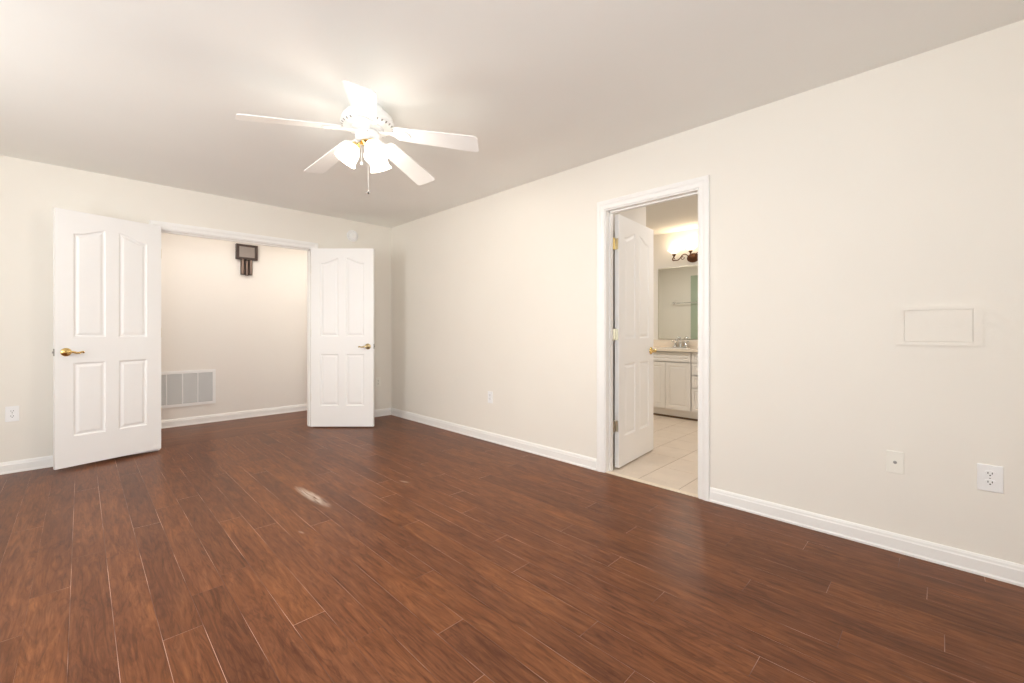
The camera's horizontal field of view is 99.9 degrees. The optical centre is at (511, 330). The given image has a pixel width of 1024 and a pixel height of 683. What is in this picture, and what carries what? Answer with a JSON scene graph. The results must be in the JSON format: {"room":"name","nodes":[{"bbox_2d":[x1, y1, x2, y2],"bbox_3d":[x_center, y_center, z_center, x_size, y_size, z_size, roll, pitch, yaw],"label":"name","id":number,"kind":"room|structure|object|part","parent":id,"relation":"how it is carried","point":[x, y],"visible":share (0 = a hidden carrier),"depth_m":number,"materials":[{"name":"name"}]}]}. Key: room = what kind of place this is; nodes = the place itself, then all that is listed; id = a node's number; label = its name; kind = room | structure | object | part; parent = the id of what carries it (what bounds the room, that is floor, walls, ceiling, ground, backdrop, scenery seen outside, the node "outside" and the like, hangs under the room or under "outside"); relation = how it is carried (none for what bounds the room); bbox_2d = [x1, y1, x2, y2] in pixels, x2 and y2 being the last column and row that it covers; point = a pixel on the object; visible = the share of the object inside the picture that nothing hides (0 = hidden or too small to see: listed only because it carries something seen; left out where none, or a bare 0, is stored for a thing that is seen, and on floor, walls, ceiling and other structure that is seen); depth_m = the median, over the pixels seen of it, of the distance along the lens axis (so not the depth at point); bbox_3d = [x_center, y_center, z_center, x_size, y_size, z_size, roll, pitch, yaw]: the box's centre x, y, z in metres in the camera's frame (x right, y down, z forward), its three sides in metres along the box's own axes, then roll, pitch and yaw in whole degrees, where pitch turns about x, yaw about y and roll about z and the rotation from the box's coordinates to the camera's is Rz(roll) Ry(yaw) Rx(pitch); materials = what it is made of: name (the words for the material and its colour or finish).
{"room":"empty bedroom","nodes":[
{"label":"empty bedroom","id":0,"kind":"room"},
{"bbox_2d":[0,155,390,462],"bbox_3d":[-3.320,-0.119,3.961,0.115,2.440,4.820,0,0,45],"label":"wall","id":1,"kind":"structure","parent":0,"point":[30,191],"depth_m":3.48,"materials":[{"name":"beige paint"}]},
{"bbox_2d":[5,406,18,421],"bbox_3d":[-3.865,0.646,3.326,0.010,0.118,0.072,0,0,45],"label":"wall outlet","id":2,"kind":"object","parent":1,"relation":"attached to","point":[11,412],"visible":1,"depth_m":3.32,"materials":[{"name":"white plastic"}]},
{"bbox_2d":[0,451,148,474],"bbox_3d":[-4.090,1.056,3.095,0.018,0.090,2.267,0,0,45],"label":"baseboard","id":3,"kind":"structure","parent":1,"relation":"attached to","point":[15,466],"depth_m":3.37,"materials":[{"name":"white paint"}]},
{"bbox_2d":[52,207,160,469],"bbox_3d":[-3.375,0.064,3.628,0.145,2.024,0.712,0,0,28],"label":"door","id":4,"kind":"structure","parent":1,"relation":"in","point":[106,352],"depth_m":3.58,"materials":[{"name":"white paint"}]},
{"bbox_3d":[-3.455,0.171,3.384,0.055,0.066,0.130,0,0,28],"label":"lever handle","id":5,"kind":"part","parent":4,"relation":"part of","materials":[{"name":"gold metal"}]},
{"bbox_2d":[149,220,317,451],"bbox_3d":[-2.808,0.050,4.474,0.152,2.103,1.492,0,0,45],"label":"door frame","id":6,"kind":"structure","parent":1,"relation":"attached to","point":[166,227],"depth_m":4.58,"materials":[{"name":"white paint"}]},
{"bbox_2d":[311,248,374,426],"bbox_3d":[-1.921,0.081,4.877,0.730,2.012,0.145,0,0,0],"label":"door","id":7,"kind":"structure","parent":1,"relation":"in","point":[342,279],"depth_m":4.86,"materials":[{"name":"white paint"}]},
{"bbox_3d":[-1.660,0.182,4.832,0.130,0.066,0.055,0,0,0],"label":"lever handle","id":8,"kind":"part","parent":7,"relation":"part of","materials":[{"name":"gold metal"}]},
{"bbox_2d":[347,230,357,241],"bbox_3d":[-1.935,-1.152,5.239,0.041,0.140,0.140,0,0,45],"label":"smoke detector","id":9,"kind":"object","parent":1,"relation":"attached to","point":[352,235],"visible":1,"depth_m":5.22,"materials":[{"name":"white plastic"}]},
{"bbox_2d":[375,377,380,386],"bbox_3d":[-1.708,0.661,5.488,0.010,0.115,0.070,0,0,45],"label":"wall outlet","id":10,"kind":"object","parent":1,"relation":"attached to","point":[377,380],"visible":1,"depth_m":5.49,"materials":[{"name":"beige plastic"}]},
{"bbox_2d":[374,408,390,416],"bbox_3d":[-1.902,1.056,5.288,0.018,0.090,0.937,0,0,45],"label":"baseboard","id":11,"kind":"structure","parent":1,"relation":"attached to","point":[387,411],"depth_m":5.52,"materials":[{"name":"white paint"}]},
{"bbox_2d":[161,233,306,419],"bbox_3d":[-3.804,-0.119,5.022,0.100,2.440,4.000,0,0,45],"label":"wall","id":12,"kind":"structure","parent":0,"point":[250,329],"depth_m":5.32,"materials":[{"name":"paint"}]},
{"bbox_2d":[161,369,215,408],"bbox_3d":[-3.846,0.671,4.902,0.010,0.410,0.784,0,0,45],"label":"air vent","id":13,"kind":"object","parent":12,"relation":"in","point":[189,387],"visible":0.65,"depth_m":4.99,"materials":[{"name":"white plastic"}]},
{"bbox_2d":[161,404,306,428],"bbox_3d":[-3.727,1.056,5.016,0.018,0.090,3.900,0,0,45],"label":"baseboard","id":14,"kind":"structure","parent":12,"relation":"attached to","point":[178,422],"depth_m":5.28,"materials":[{"name":"white paint"}]},
{"bbox_2d":[235,243,257,275],"bbox_3d":[-3.325,-0.877,5.392,0.055,0.387,0.236,0,0,45],"label":"door chime","id":15,"kind":"object","parent":12,"relation":"attached to","point":[245,253],"visible":1,"depth_m":5.38,"materials":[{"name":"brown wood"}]},
{"bbox_3d":[-3.329,-0.977,5.396,0.041,0.137,0.176,0,0,45],"label":"cloth panel","id":16,"kind":"part","parent":15,"relation":"part of","materials":[{"name":"beige fabric"}]},
{"bbox_2d":[0,410,1023,682],"bbox_3d":[-0.425,1.161,3.029,7.700,0.120,7.750,0,0,45],"label":"floor","id":17,"kind":"structure","parent":0,"point":[276,548],"depth_m":1.91,"materials":[{"name":"laminate"}]},
{"bbox_2d":[653,351,697,420],"bbox_3d":[2.244,0.682,5.478,1.220,0.838,0.507,0,0,45],"label":"vanity cabinet","id":18,"kind":"object","parent":17,"relation":"on","point":[675,374],"visible":0.48,"depth_m":5.34,"materials":[{"name":"white wood"}]},
{"bbox_3d":[1.819,0.692,5.557,0.337,0.582,0.019,0,0,45],"label":"door","id":19,"kind":"part","parent":18,"relation":"part of","materials":[{"name":"white wood"}]},
{"bbox_3d":[1.933,0.331,5.443,0.659,0.116,0.019,0,0,45],"label":"drawer","id":20,"kind":"part","parent":18,"relation":"part of","materials":[{"name":"white wood"}]},
{"bbox_2d":[653,340,697,351],"bbox_3d":[2.235,0.197,5.469,1.240,0.131,0.538,0,0,45],"label":"countertop","id":21,"kind":"structure","parent":18,"relation":"on","point":[659,345],"depth_m":5.71,"materials":[{"name":"beige stone"}]},
{"bbox_2d":[671,337,688,347],"bbox_3d":[2.207,0.158,5.696,0.242,0.150,0.164,0,0,45],"label":"faucet","id":22,"kind":"object","parent":21,"relation":"on","point":[677,338],"visible":1,"depth_m":5.71,"materials":[{"name":"silver metal"}]},
{"bbox_3d":[2.204,0.152,5.694,0.042,0.138,0.156,0,0,45],"label":"spout","id":23,"kind":"part","parent":22,"relation":"part of","materials":[{"name":"silver metal"}]},
{"bbox_3d":[2.054,0.692,5.322,0.316,0.582,0.019,0,0,45],"label":"door","id":24,"kind":"part","parent":18,"relation":"part of","materials":[{"name":"white wood"}]},
{"bbox_3d":[2.327,0.842,5.050,0.427,0.282,0.019,0,0,45],"label":"drawer","id":25,"kind":"part","parent":18,"relation":"part of","materials":[{"name":"white wood"}]},
{"bbox_3d":[2.327,0.620,5.050,0.427,0.138,0.019,0,0,45],"label":"drawer","id":26,"kind":"part","parent":18,"relation":"part of","materials":[{"name":"white wood"}]},
{"bbox_3d":[2.327,0.470,5.050,0.427,0.138,0.019,0,0,45],"label":"drawer","id":27,"kind":"part","parent":18,"relation":"part of","materials":[{"name":"white wood"}]},
{"bbox_3d":[2.327,0.331,5.050,0.427,0.116,0.019,0,0,45],"label":"drawer","id":28,"kind":"part","parent":18,"relation":"part of","materials":[{"name":"white wood"}]},
{"bbox_2d":[0,0,1023,235],"bbox_3d":[-0.041,-1.389,2.703,6.535,0.100,7.670,0,0,45],"label":"ceiling","id":29,"kind":"structure","parent":0,"point":[149,91],"depth_m":2.28,"materials":[{"name":"paint"}]},
{"bbox_2d":[235,81,478,193],"bbox_3d":[-0.901,-1.078,2.600,1.278,0.521,1.297,0,0,45],"label":"ceiling fan","id":30,"kind":"object","parent":29,"relation":"hanging from","point":[364,118],"visible":1,"depth_m":2.54,"materials":[{"name":"white wood"}]},
{"bbox_3d":[-1.219,-1.140,2.365,0.505,0.104,0.146,0,0,-35],"label":"blade","id":31,"kind":"part","parent":30,"relation":"part of","materials":[{"name":"white wood"}]},
{"bbox_3d":[-1.188,-1.140,2.853,0.505,0.104,0.146,0,0,37],"label":"blade","id":32,"kind":"part","parent":30,"relation":"part of","materials":[{"name":"white wood"}]},
{"bbox_3d":[-0.988,-1.047,2.568,0.134,0.146,0.140,0,0,45],"label":"lamp shade","id":33,"kind":"part","parent":30,"relation":"part of","materials":[{"name":"white glass"}]},
{"bbox_3d":[-0.927,-1.107,2.579,0.061,0.044,0.072,0,0,45],"label":"lamp arm","id":34,"kind":"part","parent":30,"relation":"part of","materials":[{"name":"gold metal"}]},
{"bbox_3d":[-0.765,-1.140,2.185,0.146,0.104,0.505,0,0,-17],"label":"blade","id":35,"kind":"part","parent":30,"relation":"part of","materials":[{"name":"white wood"}]},
{"bbox_3d":[-0.808,-1.070,2.511,0.066,0.082,0.054,0,0,20],"label":"bulb","id":36,"kind":"part","parent":30,"relation":"part of","materials":[{"name":"white glass"}]},
{"bbox_3d":[-0.795,-1.047,2.496,0.142,0.146,0.136,0,0,45],"label":"lamp shade","id":37,"kind":"part","parent":30,"relation":"part of","materials":[{"name":"white glass"}]},
{"bbox_3d":[-0.833,-1.047,2.704,0.133,0.146,0.141,0,0,45],"label":"lamp shade","id":38,"kind":"part","parent":30,"relation":"part of","materials":[{"name":"white glass"}]},
{"bbox_3d":[-0.714,-1.140,2.975,0.146,0.104,0.505,0,0,19],"label":"blade","id":39,"kind":"part","parent":30,"relation":"part of","materials":[{"name":"white wood"}]},
{"bbox_3d":[-0.453,-1.140,2.561,0.505,0.104,0.146,0,0,1],"label":"blade","id":40,"kind":"part","parent":30,"relation":"part of","materials":[{"name":"white wood"}]},
{"bbox_2d":[613,207,645,458],"bbox_3d":[0.948,-0.119,3.832,0.100,2.440,0.825,0,0,45],"label":"wall","id":41,"kind":"structure","parent":0,"point":[638,215],"depth_m":3.69,"materials":[{"name":"paint"}]},
{"bbox_2d":[613,214,656,467],"bbox_3d":[1.045,0.085,3.668,0.145,2.008,0.759,0,0,40],"label":"door","id":42,"kind":"structure","parent":41,"relation":"in","point":[633,241],"depth_m":3.61,"materials":[{"name":"white paint"}]},
{"bbox_3d":[1.256,0.184,3.850,0.055,0.066,0.130,0,0,40],"label":"lever handle","id":43,"kind":"part","parent":42,"relation":"part of","materials":[{"name":"gold metal"}]},
{"bbox_2d":[653,228,697,339],"bbox_3d":[2.400,-0.119,5.755,3.850,2.440,0.100,0,0,45],"label":"wall","id":44,"kind":"structure","parent":0,"point":[662,258],"depth_m":5.94,"materials":[{"name":"paint"}]},
{"bbox_2d":[653,340,697,347],"bbox_3d":[2.418,0.182,5.652,1.240,0.102,0.020,0,0,45],"label":"backsplash","id":45,"kind":"structure","parent":44,"relation":"attached to","point":[656,343],"depth_m":5.88,"materials":[{"name":"beige stone"}]},
{"bbox_2d":[658,265,697,339],"bbox_3d":[2.444,-0.368,5.634,1.116,0.985,0.008,0,0,45],"label":"mirror","id":46,"kind":"object","parent":44,"relation":"attached to","point":[677,286],"visible":0.51,"depth_m":5.82,"materials":[{"name":"clear mirror"}]},
{"bbox_2d":[667,245,697,262],"bbox_3d":[2.336,-1.001,5.628,0.616,0.208,0.172,0,0,45],"label":"vanity light","id":47,"kind":"object","parent":44,"relation":"attached to","point":[692,257],"visible":0.64,"depth_m":5.67,"materials":[{"name":"white glass"}]},
{"bbox_3d":[2.179,-1.045,5.784,0.172,0.065,0.172,0,0,45],"label":"lamp shade","id":48,"kind":"part","parent":47,"relation":"part of","materials":[{"name":"white glass"}]},
{"bbox_3d":[2.248,-0.972,5.727,0.232,0.083,0.051,0,0,30],"label":"arm","id":49,"kind":"part","parent":47,"relation":"part of","materials":[{"name":"brown metal"}]},
{"bbox_3d":[2.336,-1.065,5.628,0.172,0.065,0.172,0,0,45],"label":"lamp shade","id":50,"kind":"part","parent":47,"relation":"part of","materials":[{"name":"white glass"}]},
{"bbox_2d":[391,20,1023,564],"bbox_3d":[0.306,-0.119,3.818,7.620,2.440,0.100,0,0,45],"label":"wall","id":51,"kind":"structure","parent":0,"point":[836,207],"depth_m":2.37,"materials":[{"name":"beige paint"}]},
{"bbox_2d":[488,391,492,402],"bbox_3d":[-0.217,0.663,4.263,0.070,0.115,0.010,0,0,45],"label":"wall outlet","id":52,"kind":"object","parent":51,"relation":"attached to","point":[490,394],"visible":1,"depth_m":4.26,"materials":[{"name":"white plastic"}]},
{"bbox_2d":[391,408,596,470],"bbox_3d":[-0.459,1.056,4.498,3.177,0.090,0.018,0,0,45],"label":"baseboard","id":53,"kind":"structure","parent":51,"relation":"attached to","point":[549,452],"depth_m":4.08,"materials":[{"name":"white paint"}]},
{"bbox_2d":[606,471,697,497],"bbox_3d":[0.987,1.100,3.091,0.706,0.010,0.040,0,0,45],"label":"threshold","id":54,"kind":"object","parent":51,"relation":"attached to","point":[608,472],"depth_m":3.06,"materials":[{"name":"beige stone"}]},
{"bbox_2d":[597,175,709,500],"bbox_3d":[1.011,0.050,3.115,0.854,2.103,0.137,0,0,45],"label":"door frame","id":55,"kind":"structure","parent":51,"relation":"attached to","point":[700,186],"depth_m":3.11,"materials":[{"name":"white paint"}]},
{"bbox_2d":[709,487,1023,586],"bbox_3d":[2.075,1.056,1.971,2.265,0.090,0.018,0,0,45],"label":"baseboard","id":56,"kind":"structure","parent":51,"relation":"attached to","point":[1009,572],"depth_m":2.17,"materials":[{"name":"white paint"}]},
{"bbox_2d":[886,450,903,474],"bbox_3d":[1.907,0.657,2.141,0.066,0.110,0.014,0,0,45],"label":"cable jack","id":57,"kind":"object","parent":51,"relation":"attached to","point":[894,460],"visible":1,"depth_m":2.14,"materials":[{"name":"beige plastic"}]},
{"bbox_2d":[896,304,982,346],"bbox_3d":[2.015,-0.022,2.038,0.293,0.190,0.007,0,0,45],"label":"access panel","id":58,"kind":"object","parent":51,"relation":"attached to","point":[961,326],"visible":1,"depth_m":2.03,"materials":[{"name":"beige paint"}]},
{"bbox_3d":[2.016,-0.022,2.039,0.231,0.150,0.005,0,0,45],"label":"panel","id":59,"kind":"part","parent":58,"relation":"part of","materials":[{"name":"beige paint"}]},
{"bbox_2d":[977,463,1002,493],"bbox_3d":[2.133,0.660,1.919,0.079,0.118,0.010,0,0,45],"label":"wall outlet","id":60,"kind":"object","parent":51,"relation":"attached to","point":[989,477],"visible":1,"depth_m":1.92,"materials":[{"name":"white plastic"}]},
{"bbox_2d":[985,479,995,485],"bbox_3d":[2.131,0.680,1.917,0.033,0.029,0.003,0,0,45],"label":"receptacle","id":61,"kind":"object","parent":60,"relation":"attached to","point":[988,482],"depth_m":1.92,"materials":[{"name":"white plastic"}]},
{"bbox_2d":[985,470,995,477],"bbox_3d":[2.131,0.641,1.917,0.033,0.029,0.003,0,0,45],"label":"receptacle","id":62,"kind":"object","parent":60,"relation":"attached to","point":[988,473],"depth_m":1.92,"materials":[{"name":"white plastic"}]}
]}

